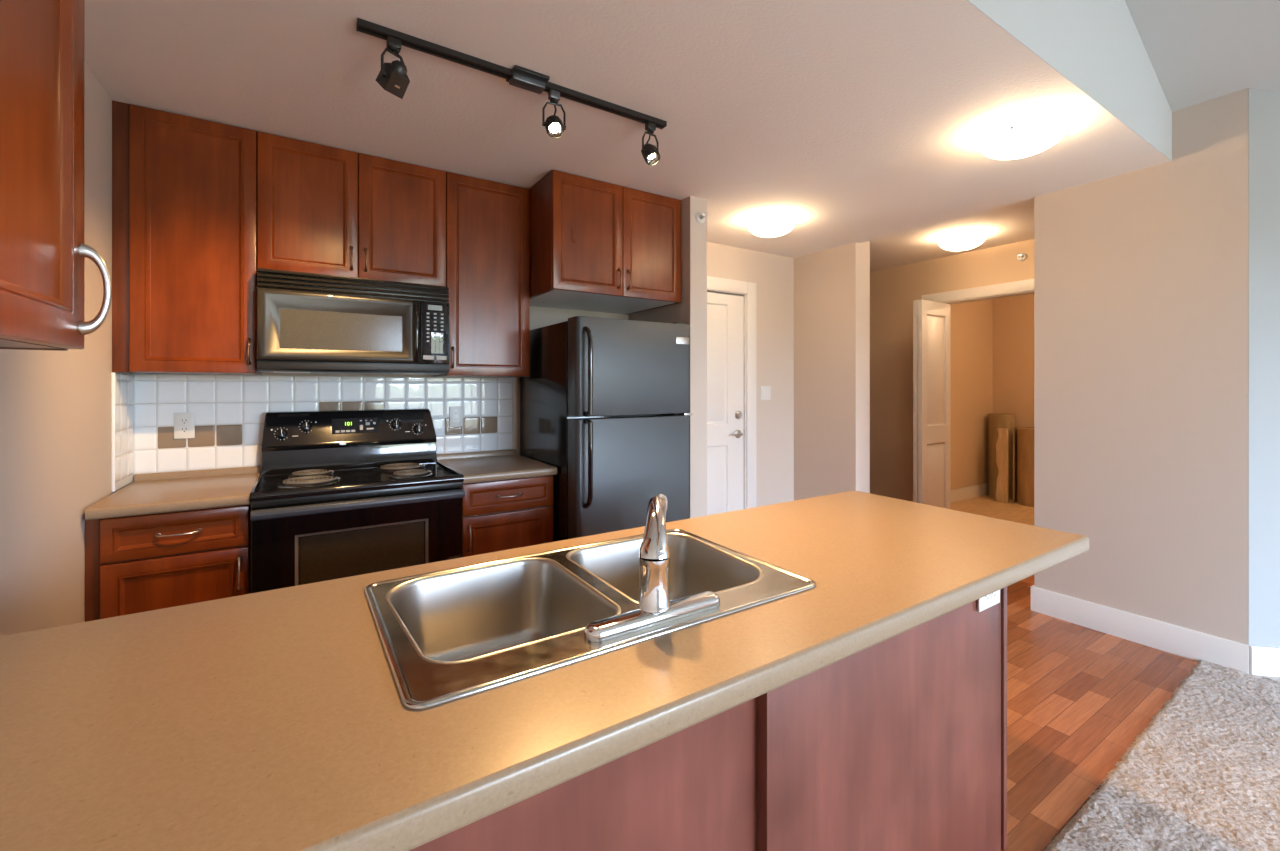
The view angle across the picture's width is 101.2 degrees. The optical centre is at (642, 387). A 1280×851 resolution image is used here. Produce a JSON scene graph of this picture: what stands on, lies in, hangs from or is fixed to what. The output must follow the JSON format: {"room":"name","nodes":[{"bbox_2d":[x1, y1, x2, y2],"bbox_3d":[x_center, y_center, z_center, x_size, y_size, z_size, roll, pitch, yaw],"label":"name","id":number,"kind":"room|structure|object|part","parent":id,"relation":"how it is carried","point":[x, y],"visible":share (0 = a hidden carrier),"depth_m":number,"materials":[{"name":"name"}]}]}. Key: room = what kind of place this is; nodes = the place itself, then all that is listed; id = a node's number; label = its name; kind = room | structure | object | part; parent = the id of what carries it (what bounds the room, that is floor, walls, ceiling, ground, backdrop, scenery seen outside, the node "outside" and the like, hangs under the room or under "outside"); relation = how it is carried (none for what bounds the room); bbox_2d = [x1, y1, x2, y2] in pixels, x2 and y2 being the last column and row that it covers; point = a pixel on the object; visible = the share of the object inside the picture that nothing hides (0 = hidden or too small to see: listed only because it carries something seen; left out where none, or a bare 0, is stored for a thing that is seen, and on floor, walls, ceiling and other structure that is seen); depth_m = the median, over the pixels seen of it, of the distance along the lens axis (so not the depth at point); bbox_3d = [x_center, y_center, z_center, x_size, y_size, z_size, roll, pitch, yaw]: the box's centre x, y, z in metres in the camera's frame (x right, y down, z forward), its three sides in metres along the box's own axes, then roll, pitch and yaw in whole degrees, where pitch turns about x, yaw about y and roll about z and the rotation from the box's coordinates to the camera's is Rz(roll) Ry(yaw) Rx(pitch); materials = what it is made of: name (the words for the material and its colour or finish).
{"room":"kitchen","nodes":[
{"label":"kitchen","id":0,"kind":"room"},
{"bbox_2d":[0,59,131,635],"bbox_3d":[-0.376,-0.724,-0.700,0.120,4.100,7.320,0,0,-33],"label":"wall","id":1,"kind":"structure","parent":0,"point":[55,406],"depth_m":1.63,"materials":[{"name":"beige paint"}]},
{"bbox_2d":[0,0,111,350],"bbox_3d":[-0.924,-0.593,0.602,0.368,1.068,0.447,0,0,-33],"label":"upper cabinet","id":2,"kind":"object","parent":1,"relation":"attached to","point":[43,250],"visible":1,"depth_m":0.75,"materials":[{"name":"brown wood"}]},
{"bbox_3d":[-0.892,-0.158,0.858,0.038,0.148,0.018,0,0,-33],"label":"handle","id":3,"kind":"part","parent":2,"relation":"part of","materials":[{"name":"silver metal"}]},
{"bbox_2d":[132,242,793,506],"bbox_3d":[-0.490,0.099,3.509,4.245,2.454,0.120,0,0,-33],"label":"wall","id":4,"kind":"structure","parent":0,"point":[773,275],"depth_m":4.44,"materials":[{"name":"beige paint"}]},
{"bbox_2d":[112,100,260,374],"bbox_3d":[-1.955,-0.593,2.290,0.460,1.068,0.341,0,0,-33],"label":"upper cabinet","id":5,"kind":"object","parent":4,"relation":"attached to","point":[184,188],"visible":0.99,"depth_m":2.18,"materials":[{"name":"brown wood"}]},
{"bbox_3d":[-1.948,-0.069,2.326,0.374,0.016,0.288,0,0,-33],"label":"panel","id":6,"kind":"part","parent":5,"relation":"part of","materials":[{"name":"brown wood"}]},
{"bbox_3d":[-1.701,-0.154,2.271,0.017,0.118,0.034,0,0,-33],"label":"handle","id":7,"kind":"part","parent":5,"relation":"part of","materials":[{"name":"silver metal"}]},
{"bbox_2d":[111,372,516,491],"bbox_3d":[-1.429,0.184,2.654,1.742,0.484,0.300,0,0,-33],"label":"backsplash","id":8,"kind":"structure","parent":4,"relation":"attached to","point":[230,411],"depth_m":2.53,"materials":[{"name":"white tile"}]},
{"bbox_2d":[174,412,194,438],"bbox_3d":[-2.084,0.175,2.392,0.072,0.118,0.008,0,0,-33],"label":"power outlet","id":9,"kind":"object","parent":8,"relation":"attached to","point":[184,423],"visible":1,"depth_m":2.39,"materials":[{"name":"white plastic"}]},
{"bbox_2d":[179,418,188,423],"bbox_3d":[-2.083,0.156,2.390,0.034,0.028,0.001,0,0,-33],"label":"receptacle","id":10,"kind":"object","parent":9,"relation":"attached to","point":[181,420],"depth_m":2.39,"materials":[{"name":"white plastic"}]},
{"bbox_2d":[179,427,188,432],"bbox_3d":[-2.083,0.195,2.390,0.034,0.028,0.001,0,0,-33],"label":"receptacle","id":11,"kind":"object","parent":9,"relation":"attached to","point":[181,429],"depth_m":2.39,"materials":[{"name":"white plastic"}]},
{"bbox_2d":[449,406,461,426],"bbox_3d":[-1.079,0.171,3.040,0.072,0.118,0.008,0,0,-33],"label":"power outlet","id":12,"kind":"object","parent":8,"relation":"attached to","point":[455,412],"visible":1,"depth_m":3.04,"materials":[{"name":"white plastic"}]},
{"bbox_2d":[257,131,445,285],"bbox_3d":[-1.427,-0.821,2.631,0.795,0.611,0.341,0,0,-33],"label":"upper cabinet","id":13,"kind":"object","parent":4,"relation":"attached to","point":[322,209],"visible":0.94,"depth_m":2.49,"materials":[{"name":"brown wood"}]},
{"bbox_3d":[-1.527,-0.820,2.414,0.388,0.604,0.020,0,0,-33],"label":"door","id":14,"kind":"part","parent":13,"relation":"part of","materials":[{"name":"brown wood"}]},
{"bbox_3d":[-1.373,-0.611,2.482,0.017,0.118,0.034,0,0,-33],"label":"handle","id":15,"kind":"part","parent":13,"relation":"part of","materials":[{"name":"silver metal"}]},
{"bbox_2d":[257,268,449,374],"bbox_3d":[-1.395,-0.289,2.582,0.787,0.446,0.430,0,0,-33],"label":"microwave","id":16,"kind":"object","parent":13,"relation":"attached to","point":[307,322],"visible":1,"depth_m":2.43,"materials":[{"name":"black"}]},
{"bbox_3d":[-1.372,-0.270,2.417,0.647,0.308,0.050,0,0,-33],"label":"door","id":17,"kind":"part","parent":16,"relation":"part of","materials":[{"name":"black glass"}]},
{"bbox_3d":[-1.097,-0.271,2.549,0.024,0.301,0.050,0,0,-33],"label":"handle","id":18,"kind":"part","parent":16,"relation":"part of","materials":[{"name":"black plastic"}]},
{"bbox_3d":[-1.042,-0.270,2.633,0.138,0.308,0.042,0,0,-33],"label":"control panel","id":19,"kind":"part","parent":16,"relation":"part of","materials":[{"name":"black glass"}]},
{"bbox_3d":[-1.322,-0.611,2.515,0.017,0.118,0.034,0,0,-33],"label":"handle","id":20,"kind":"part","parent":13,"relation":"part of","materials":[{"name":"silver metal"}]},
{"bbox_3d":[-1.193,-0.820,2.629,0.400,0.604,0.020,0,0,-33],"label":"door","id":21,"kind":"part","parent":13,"relation":"part of","materials":[{"name":"brown wood"}]},
{"bbox_2d":[434,172,529,376],"bbox_3d":[-0.901,-0.593,2.969,0.454,1.068,0.341,0,0,-33],"label":"upper cabinet","id":22,"kind":"object","parent":4,"relation":"attached to","point":[488,222],"visible":0.98,"depth_m":2.86,"materials":[{"name":"brown wood"}]},
{"bbox_3d":[-0.984,-0.154,2.733,0.017,0.118,0.034,0,0,-33],"label":"handle","id":23,"kind":"part","parent":22,"relation":"part of","materials":[{"name":"silver metal"}]},
{"bbox_3d":[-0.915,-0.069,2.992,0.418,0.016,0.288,0,0,-33],"label":"panel","id":24,"kind":"part","parent":22,"relation":"part of","materials":[{"name":"brown wood"}]},
{"bbox_2d":[530,170,680,314],"bbox_3d":[-0.275,-0.816,3.181,0.827,0.621,0.663,0,0,-33],"label":"upper cabinet","id":25,"kind":"object","parent":4,"relation":"attached to","point":[596,245],"visible":0.98,"depth_m":2.91,"materials":[{"name":"brown wood"}]},
{"bbox_3d":[-0.290,-0.815,2.828,0.417,0.614,0.020,0,0,-33],"label":"door","id":26,"kind":"part","parent":25,"relation":"part of","materials":[{"name":"brown wood"}]},
{"bbox_3d":[-0.289,-0.516,3.204,0.791,0.016,0.610,0,0,-33],"label":"panel","id":27,"kind":"part","parent":25,"relation":"part of","materials":[{"name":"white"}]},
{"bbox_3d":[-0.124,-0.601,2.904,0.017,0.118,0.034,0,0,-33],"label":"handle","id":28,"kind":"part","parent":25,"relation":"part of","materials":[{"name":"silver metal"}]},
{"bbox_3d":[-0.074,-0.601,2.936,0.017,0.118,0.034,0,0,-33],"label":"handle","id":29,"kind":"part","parent":25,"relation":"part of","materials":[{"name":"silver metal"}]},
{"bbox_3d":[0.058,-0.815,3.052,0.404,0.614,0.020,0,0,-33],"label":"door","id":30,"kind":"part","parent":25,"relation":"part of","materials":[{"name":"brown wood"}]},
{"bbox_2d":[707,292,744,514],"bbox_3d":[0.484,0.287,4.072,0.838,2.058,0.098,0,0,-33],"label":"door","id":31,"kind":"structure","parent":4,"relation":"in","point":[725,312],"depth_m":4.21,"materials":[{"name":"white wood"}]},
{"bbox_3d":[0.763,0.381,4.228,0.135,0.066,0.058,0,0,-33],"label":"handle","id":32,"kind":"part","parent":31,"relation":"part of","materials":[{"name":"silver metal"}]},
{"bbox_2d":[707,276,755,508],"bbox_3d":[0.460,0.234,4.105,1.069,2.185,0.126,0,0,-33],"label":"trim","id":33,"kind":"structure","parent":4,"relation":"attached to","point":[714,284],"depth_m":4.30,"materials":[{"name":"white wood"}]},
{"bbox_2d":[760,386,770,399],"bbox_3d":[1.036,0.050,4.414,0.116,0.116,0.010,0,0,-33],"label":"light switch","id":34,"kind":"object","parent":4,"relation":"attached to","point":[765,391],"visible":1,"depth_m":4.41,"materials":[{"name":"white plastic"}]},
{"bbox_2d":[84,0,1170,271],"bbox_3d":[0.587,-1.196,3.031,5.540,0.136,3.350,0,0,-33],"label":"ceiling","id":35,"kind":"structure","parent":0,"point":[847,121],"depth_m":2.05,"materials":[{"name":"white paint"}]},
{"bbox_2d":[356,18,666,129],"bbox_3d":[-0.392,-1.111,1.930,1.157,0.034,0.100,0,0,-33],"label":"track rail","id":36,"kind":"object","parent":35,"relation":"attached to","point":[520,77],"visible":1,"depth_m":1.86,"materials":[{"name":"black metal"}]},
{"bbox_2d":[376,36,409,98],"bbox_3d":[-0.791,-1.020,1.674,0.099,0.175,0.088,0,0,30],"label":"track spotlight","id":37,"kind":"object","parent":36,"relation":"attached to","point":[392,77],"visible":1,"depth_m":1.66,"materials":[{"name":"black metal"}]},
{"bbox_3d":[-0.774,-1.043,1.657,0.054,0.051,0.018,0,0,30],"label":"cord","id":38,"kind":"part","parent":37,"relation":"part of","materials":[{"name":"black plastic"}]},
{"bbox_2d":[542,89,565,138],"bbox_3d":[-0.329,-1.020,1.968,0.082,0.175,0.083,0,0,29],"label":"track spotlight","id":39,"kind":"object","parent":36,"relation":"attached to","point":[554,126],"visible":1,"depth_m":1.96,"materials":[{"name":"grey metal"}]},
{"bbox_3d":[-0.326,-0.965,1.958,0.051,0.049,0.049,0,0,-33],"label":"bulb","id":40,"kind":"part","parent":39,"relation":"part of","materials":[{"name":"white glass"}]},
{"bbox_2d":[641,121,659,165],"bbox_3d":[0.037,-1.020,2.205,0.080,0.175,0.081,0,0,12],"label":"track spotlight","id":41,"kind":"object","parent":36,"relation":"attached to","point":[650,153],"visible":1,"depth_m":2.19,"materials":[{"name":"black metal"}]},
{"bbox_3d":[0.042,-0.965,2.196,0.051,0.048,0.048,0,0,-33],"label":"bulb","id":42,"kind":"part","parent":41,"relation":"part of","materials":[{"name":"white glass"}]},
{"bbox_2d":[748,215,797,236],"bbox_3d":[0.858,-1.072,3.523,0.323,0.112,0.316,0,0,-33],"label":"ceiling light","id":43,"kind":"object","parent":35,"relation":"attached to","point":[772,225],"visible":1,"depth_m":3.44,"materials":[{"name":"white glass"}]},
{"bbox_2d":[938,232,986,250],"bbox_3d":[2.439,-1.108,4.024,0.323,0.112,0.316,0,0,-33],"label":"ceiling light","id":44,"kind":"object","parent":35,"relation":"attached to","point":[965,240],"visible":1,"depth_m":3.95,"materials":[{"name":"white glass"}]},
{"bbox_2d":[979,119,1067,159],"bbox_3d":[1.645,-1.072,2.287,0.323,0.112,0.316,0,0,-33],"label":"ceiling light","id":45,"kind":"object","parent":35,"relation":"attached to","point":[1025,138],"visible":1,"depth_m":2.22,"materials":[{"name":"white glass"}]},
{"bbox_2d":[629,196,706,517],"bbox_3d":[0.113,0.099,3.480,0.127,2.454,0.822,0,0,-33],"label":"wall","id":46,"kind":"structure","parent":0,"point":[692,309],"depth_m":3.14,"materials":[{"name":"beige paint"}]},
{"bbox_2d":[696,212,707,222],"bbox_3d":[0.361,-1.011,3.113,0.068,0.068,0.062,0,0,-33],"label":"sprinkler","id":47,"kind":"object","parent":46,"relation":"attached to","point":[700,217],"visible":1,"depth_m":3.12,"materials":[{"name":"white plastic"}]},
{"bbox_2d":[870,239,1033,501],"bbox_3d":[2.864,0.081,4.557,0.100,2.490,3.250,0,0,-33],"label":"wall","id":48,"kind":"structure","parent":0,"point":[893,291],"depth_m":5.06,"materials":[{"name":"beige paint"}]},
{"bbox_2d":[911,299,950,508],"bbox_3d":[2.498,0.289,4.566,0.464,2.045,0.110,0,0,-33],"label":"door","id":49,"kind":"structure","parent":48,"relation":"in","point":[931,421],"depth_m":4.48,"materials":[{"name":"white wood"}]},
{"bbox_2d":[922,279,1033,303],"bbox_3d":[3.184,0.239,4.046,0.125,2.175,2.025,0,0,-33],"label":"trim","id":50,"kind":"structure","parent":48,"relation":"attached to","point":[1024,287],"depth_m":4.42,"materials":[{"name":"white"}]},
{"bbox_2d":[1017,252,1026,260],"bbox_3d":[3.008,-1.040,4.182,0.062,0.068,0.068,0,0,-33],"label":"sprinkler","id":51,"kind":"object","parent":48,"relation":"attached to","point":[1022,256],"visible":1,"depth_m":4.18,"materials":[{"name":"white plastic"}]},
{"bbox_2d":[951,299,992,489],"bbox_3d":[3.425,0.081,6.031,2.440,2.490,0.120,0,0,-33],"label":"wall","id":52,"kind":"structure","parent":0,"point":[971,322],"depth_m":6.29,"materials":[{"name":"beige paint"}]},
{"bbox_2d":[951,483,987,502],"bbox_3d":[3.411,1.255,5.941,2.300,0.142,0.014,0,0,-33],"label":"baseboard","id":53,"kind":"structure","parent":52,"relation":"attached to","point":[960,494],"depth_m":6.23,"materials":[{"name":"white wood"}]},
{"bbox_2d":[993,294,1033,426],"bbox_3d":[5.110,0.081,5.557,0.120,2.490,2.500,0,0,-33],"label":"wall","id":54,"kind":"structure","parent":0,"point":[1013,317],"depth_m":6.37,"materials":[{"name":"beige paint"}]},
{"bbox_2d":[794,88,1248,644],"bbox_3d":[1.912,-0.724,3.865,0.180,4.100,3.383,0,0,-33],"label":"wall","id":55,"kind":"structure","parent":0,"point":[1141,277],"depth_m":2.75,"materials":[{"name":"beige paint"}]},
{"bbox_2d":[1031,586,1248,673],"bbox_3d":[2.545,1.255,2.767,0.014,0.142,0.858,0,0,-33],"label":"baseboard","id":56,"kind":"structure","parent":55,"relation":"attached to","point":[1191,644],"depth_m":2.70,"materials":[{"name":"white wood"}]},
{"bbox_2d":[967,0,1171,160],"bbox_3d":[0.771,-1.951,1.490,4.380,1.646,0.120,0,0,-33],"label":"wall","id":57,"kind":"structure","parent":0,"point":[1097,46],"depth_m":2.10,"materials":[{"name":"grey paint"}]},
{"bbox_2d":[951,495,1271,850],"bbox_3d":[2.825,1.376,1.736,8.100,0.101,7.950,0,0,-33],"label":"floor","id":58,"kind":"structure","parent":0,"point":[1078,697],"depth_m":2.21,"materials":[{"name":"brown wood"}]},
{"bbox_2d":[85,503,250,621],"bbox_3d":[-1.872,0.890,2.156,0.456,0.872,0.634,0,0,-33],"label":"base cabinet","id":59,"kind":"object","parent":58,"relation":"on","point":[147,562],"visible":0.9,"depth_m":1.91,"materials":[{"name":"brown wood"}]},
{"bbox_2d":[85,466,260,519],"bbox_3d":[-1.866,0.417,2.162,0.446,0.070,0.632,0,0,-33],"label":"countertop","id":60,"kind":"structure","parent":59,"relation":"on","point":[162,492],"depth_m":2.05,"materials":[{"name":"laminate"}]},
{"bbox_3d":[-1.707,0.536,1.937,0.414,0.152,0.020,0,0,-33],"label":"drawer","id":61,"kind":"part","parent":59,"relation":"part of","materials":[{"name":"brown wood"}]},
{"bbox_3d":[-1.707,0.917,1.937,0.414,0.594,0.020,0,0,-33],"label":"door","id":62,"kind":"part","parent":59,"relation":"part of","materials":[{"name":"brown wood"}]},
{"bbox_3d":[-1.698,0.537,1.922,0.133,0.017,0.036,0,0,-33],"label":"handle","id":63,"kind":"part","parent":59,"relation":"part of","materials":[{"name":"silver metal"}]},
{"bbox_3d":[-1.543,0.718,2.011,0.017,0.133,0.034,0,0,-33],"label":"handle","id":64,"kind":"part","parent":59,"relation":"part of","materials":[{"name":"silver metal"}]},
{"bbox_2d":[250,408,464,592],"bbox_3d":[-1.321,0.722,2.465,0.793,1.206,0.674,0,0,-33],"label":"stove","id":65,"kind":"object","parent":58,"relation":"on","point":[336,494],"visible":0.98,"depth_m":2.32,"materials":[{"name":"black metal"}]},
{"bbox_3d":[-1.723,0.224,2.511,0.047,0.046,0.037,0,0,-33],"label":"knob","id":66,"kind":"part","parent":65,"relation":"part of","materials":[{"name":"black plastic"}]},
{"bbox_3d":[-1.643,0.194,2.569,0.047,0.046,0.037,0,0,-33],"label":"knob","id":67,"kind":"part","parent":65,"relation":"part of","materials":[{"name":"black plastic"}]},
{"bbox_3d":[-1.421,0.409,2.243,0.230,0.006,0.230,0,0,-33],"label":"burner","id":68,"kind":"part","parent":65,"relation":"part of","materials":[{"name":"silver metal"}]},
{"bbox_3d":[-1.541,0.409,2.442,0.186,0.006,0.186,0,0,-33],"label":"burner","id":69,"kind":"part","parent":65,"relation":"part of","materials":[{"name":"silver metal"}]},
{"bbox_3d":[-1.471,0.198,2.695,0.210,0.075,0.015,0,0,-33],"label":"clock panel","id":70,"kind":"part","parent":65,"relation":"part of","materials":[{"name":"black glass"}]},
{"bbox_3d":[-1.173,0.784,2.234,0.789,0.634,0.026,0,0,-33],"label":"oven door","id":71,"kind":"part","parent":65,"relation":"part of","materials":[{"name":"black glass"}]},
{"bbox_3d":[-1.173,0.451,2.234,0.791,0.026,0.026,0,0,-33],"label":"trim","id":72,"kind":"part","parent":65,"relation":"part of","materials":[{"name":"black metal"}]},
{"bbox_2d":[250,461,463,501],"bbox_3d":[-1.306,0.421,2.441,0.793,0.032,0.551,0,0,-33],"label":"cooktop","id":73,"kind":"object","parent":65,"relation":"in","point":[313,482],"depth_m":2.34,"materials":[{"name":"black metal"}]},
{"bbox_3d":[-1.152,0.487,2.203,0.785,0.039,0.048,0,0,-33],"label":"handle","id":74,"kind":"part","parent":65,"relation":"part of","materials":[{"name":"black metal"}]},
{"bbox_3d":[-1.171,0.773,2.223,0.499,0.369,0.009,0,0,-33],"label":"window trim","id":75,"kind":"part","parent":65,"relation":"part of","materials":[{"name":"brown"}]},
{"bbox_3d":[-1.305,0.199,2.785,0.047,0.046,0.037,0,0,-33],"label":"knob","id":76,"kind":"part","parent":65,"relation":"part of","materials":[{"name":"black plastic"}]},
{"bbox_3d":[-1.207,0.409,2.631,0.230,0.006,0.230,0,0,-33],"label":"burner","id":77,"kind":"part","parent":65,"relation":"part of","materials":[{"name":"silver metal"}]},
{"bbox_3d":[-1.076,0.409,2.441,0.186,0.006,0.186,0,0,-33],"label":"burner","id":78,"kind":"part","parent":65,"relation":"part of","materials":[{"name":"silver metal"}]},
{"bbox_3d":[-1.210,0.228,2.841,0.047,0.046,0.037,0,0,-33],"label":"knob","id":79,"kind":"part","parent":65,"relation":"part of","materials":[{"name":"black plastic"}]},
{"bbox_2d":[462,475,552,556],"bbox_3d":[-0.808,0.890,2.841,0.468,0.872,0.634,0,0,-33],"label":"base cabinet","id":80,"kind":"object","parent":58,"relation":"on","point":[498,515],"visible":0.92,"depth_m":2.60,"materials":[{"name":"brown wood"}]},
{"bbox_3d":[-0.814,0.718,2.481,0.017,0.133,0.034,0,0,-33],"label":"handle","id":81,"kind":"part","parent":80,"relation":"part of","materials":[{"name":"silver metal"}]},
{"bbox_2d":[436,449,556,483],"bbox_3d":[-0.808,0.417,2.843,0.472,0.070,0.632,0,0,-33],"label":"countertop","id":82,"kind":"structure","parent":80,"relation":"on","point":[481,466],"depth_m":2.76,"materials":[{"name":"laminate"}]},
{"bbox_3d":[-0.660,0.536,2.611,0.461,0.152,0.020,0,0,-33],"label":"drawer","id":83,"kind":"part","parent":80,"relation":"part of","materials":[{"name":"brown wood"}]},
{"bbox_3d":[-0.660,0.917,2.611,0.461,0.594,0.020,0,0,-33],"label":"door","id":84,"kind":"part","parent":80,"relation":"part of","materials":[{"name":"brown wood"}]},
{"bbox_3d":[-0.650,0.537,2.597,0.133,0.017,0.036,0,0,-33],"label":"handle","id":85,"kind":"part","parent":80,"relation":"part of","materials":[{"name":"silver metal"}]},
{"bbox_2d":[520,316,691,541],"bbox_3d":[-0.216,0.482,3.045,0.712,1.688,0.867,0,0,-33],"label":"refrigerator","id":86,"kind":"object","parent":58,"relation":"on","point":[605,402],"visible":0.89,"depth_m":2.72,"materials":[{"name":"black metal"}]},
{"bbox_3d":[-0.261,0.374,2.541,0.025,0.438,0.069,0,0,-33],"label":"handle","id":87,"kind":"part","parent":86,"relation":"part of","materials":[{"name":"black plastic"}]},
{"bbox_3d":[-0.261,-0.078,2.541,0.025,0.440,0.069,0,0,-33],"label":"handle","id":88,"kind":"part","parent":86,"relation":"part of","materials":[{"name":"black plastic"}]},
{"bbox_3d":[-0.053,0.707,2.786,0.704,1.098,0.124,0,0,-33],"label":"fridge door","id":89,"kind":"part","parent":86,"relation":"part of","materials":[{"name":"grey metal"}]},
{"bbox_3d":[-0.053,-0.101,2.786,0.704,0.490,0.124,0,0,-33],"label":"freezer door","id":90,"kind":"part","parent":86,"relation":"part of","materials":[{"name":"grey metal"}]},
{"bbox_2d":[410,587,1006,850],"bbox_3d":[-0.102,0.890,1.145,2.337,0.872,0.629,0,0,-33],"label":"kitchen island","id":91,"kind":"object","parent":58,"relation":"on","point":[897,743],"visible":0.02,"depth_m":1.09,"materials":[{"name":"brown wood"}]},
{"bbox_2d":[0,491,1088,850],"bbox_3d":[0.008,0.432,1.113,2.488,0.040,0.763,0,0,-33],"label":"island countertop","id":92,"kind":"structure","parent":91,"relation":"on","point":[276,719],"depth_m":0.70,"materials":[{"name":"laminate"}]},
{"bbox_2d":[364,529,815,709],"bbox_3d":[-0.099,0.505,1.089,0.807,0.200,0.508,0,0,-33],"label":"sink","id":93,"kind":"object","parent":92,"relation":"in","point":[447,635],"visible":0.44,"depth_m":1.14,"materials":[{"name":"silver metal"}]},
{"bbox_2d":[385,557,620,663],"bbox_3d":[-0.278,0.506,1.012,0.366,0.198,0.407,0,0,-33],"label":"basin","id":94,"kind":"object","parent":93,"relation":"in","point":[482,612],"depth_m":1.15,"materials":[{"name":"silver metal"}]},
{"bbox_2d":[584,492,719,641],"bbox_3d":[-0.017,0.312,0.993,0.278,0.192,0.200,0,0,-33],"label":"faucet","id":95,"kind":"object","parent":93,"relation":"on","point":[655,607],"visible":1,"depth_m":0.91,"materials":[{"name":"silver metal"}]},
{"bbox_3d":[0.025,0.399,0.926,0.278,0.019,0.042,0,0,-33],"label":"plate","id":96,"kind":"part","parent":95,"relation":"part of","materials":[{"name":"silver metal"}]},
{"bbox_3d":[0.031,0.262,1.024,0.054,0.088,0.235,0,0,6],"label":"spout","id":97,"kind":"part","parent":95,"relation":"part of","materials":[{"name":"silver metal"}]},
{"bbox_3d":[0.031,0.254,0.978,0.022,0.075,0.136,0,0,-2],"label":"lever","id":98,"kind":"part","parent":95,"relation":"part of","materials":[{"name":"silver metal"}]},
{"bbox_2d":[566,533,763,603],"bbox_3d":[0.055,0.506,1.224,0.366,0.198,0.411,0,0,-33],"label":"basin","id":99,"kind":"object","parent":93,"relation":"in","point":[698,564],"depth_m":1.36,"materials":[{"name":"silver metal"}]},
{"bbox_3d":[-0.356,0.890,0.647,1.370,0.872,0.004,0,0,-33],"label":"panel","id":100,"kind":"part","parent":91,"relation":"part of","materials":[{"name":"laminate"}]},
{"bbox_3d":[0.621,0.890,1.261,0.938,0.872,0.032,0,0,-33],"label":"panel","id":101,"kind":"part","parent":91,"relation":"part of","materials":[{"name":"laminate"}]},
{"bbox_2d":[978,590,999,611],"bbox_3d":[0.957,0.571,1.449,0.118,0.072,0.008,0,0,-33],"label":"power outlet","id":102,"kind":"object","parent":91,"relation":"attached to","point":[992,599],"visible":0.62,"depth_m":1.44,"materials":[{"name":"white plastic"}]},
{"bbox_2d":[984,594,989,602],"bbox_3d":[0.942,0.571,1.437,0.028,0.034,0.001,0,0,-33],"label":"receptacle","id":103,"kind":"object","parent":102,"relation":"attached to","point":[986,598],"depth_m":1.44,"materials":[{"name":"white plastic"}]},
{"bbox_2d":[991,592,995,599],"bbox_3d":[0.975,0.571,1.458,0.028,0.034,0.001,0,0,-33],"label":"receptacle","id":104,"kind":"object","parent":102,"relation":"attached to","point":[993,595],"depth_m":1.46,"materials":[{"name":"white plastic"}]},
{"bbox_3d":[0.884,0.890,1.753,0.022,0.872,0.585,0,0,-33],"label":"panel","id":105,"kind":"part","parent":91,"relation":"part of","materials":[{"name":"laminate"}]},
{"bbox_2d":[988,413,1014,498],"bbox_3d":[4.332,0.823,6.334,0.277,1.002,0.265,0,0,-33],"label":"roll","id":106,"kind":"object","parent":58,"relation":"on","point":[995,420],"visible":0.61,"depth_m":6.26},
{"bbox_2d":[996,428,1007,503],"bbox_3d":[4.160,0.902,6.049,0.085,0.845,0.148,0,0,-15],"label":"pad","id":107,"kind":"object","parent":58,"relation":"on","point":[1002,442],"visible":1,"depth_m":6.03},
{"bbox_2d":[1013,427,1033,506],"bbox_3d":[4.411,0.893,5.939,0.335,0.862,0.354,0,0,-33],"label":"roll","id":108,"kind":"object","parent":58,"relation":"on","point":[1023,437],"visible":0.56,"depth_m":5.88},
{"bbox_2d":[1047,660,1279,850],"bbox_3d":[2.626,1.316,-0.300,5.360,0.023,4.721,0,0,-33],"label":"carpet","id":109,"kind":"object","parent":58,"relation":"on","point":[1204,773],"visible":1,"depth_m":1.75,"materials":[{"name":"beige carpet"}]},
{"bbox_2d":[1125,0,1279,111],"bbox_3d":[2.958,-1.607,-0.040,6.600,2.230,4.820,0,0,-33],"label":"ceiling","id":110,"kind":"structure","parent":0,"point":[1199,51],"depth_m":2.31,"materials":[{"name":"grey paint"}]},
{"bbox_2d":[1249,88,1279,646],"bbox_3d":[3.527,-0.724,2.369,1.486,4.100,0.135,0,0,9],"label":"wall","id":111,"kind":"structure","parent":0,"point":[1264,106],"depth_m":2.40,"materials":[{"name":"grey paint"}]},
{"bbox_2d":[1249,645,1279,678],"bbox_3d":[3.473,1.255,2.300,1.398,0.142,0.014,0,0,8],"label":"baseboard","id":112,"kind":"structure","parent":111,"relation":"attached to","point":[1263,660],"depth_m":2.39,"materials":[{"name":"white"}]}
]}

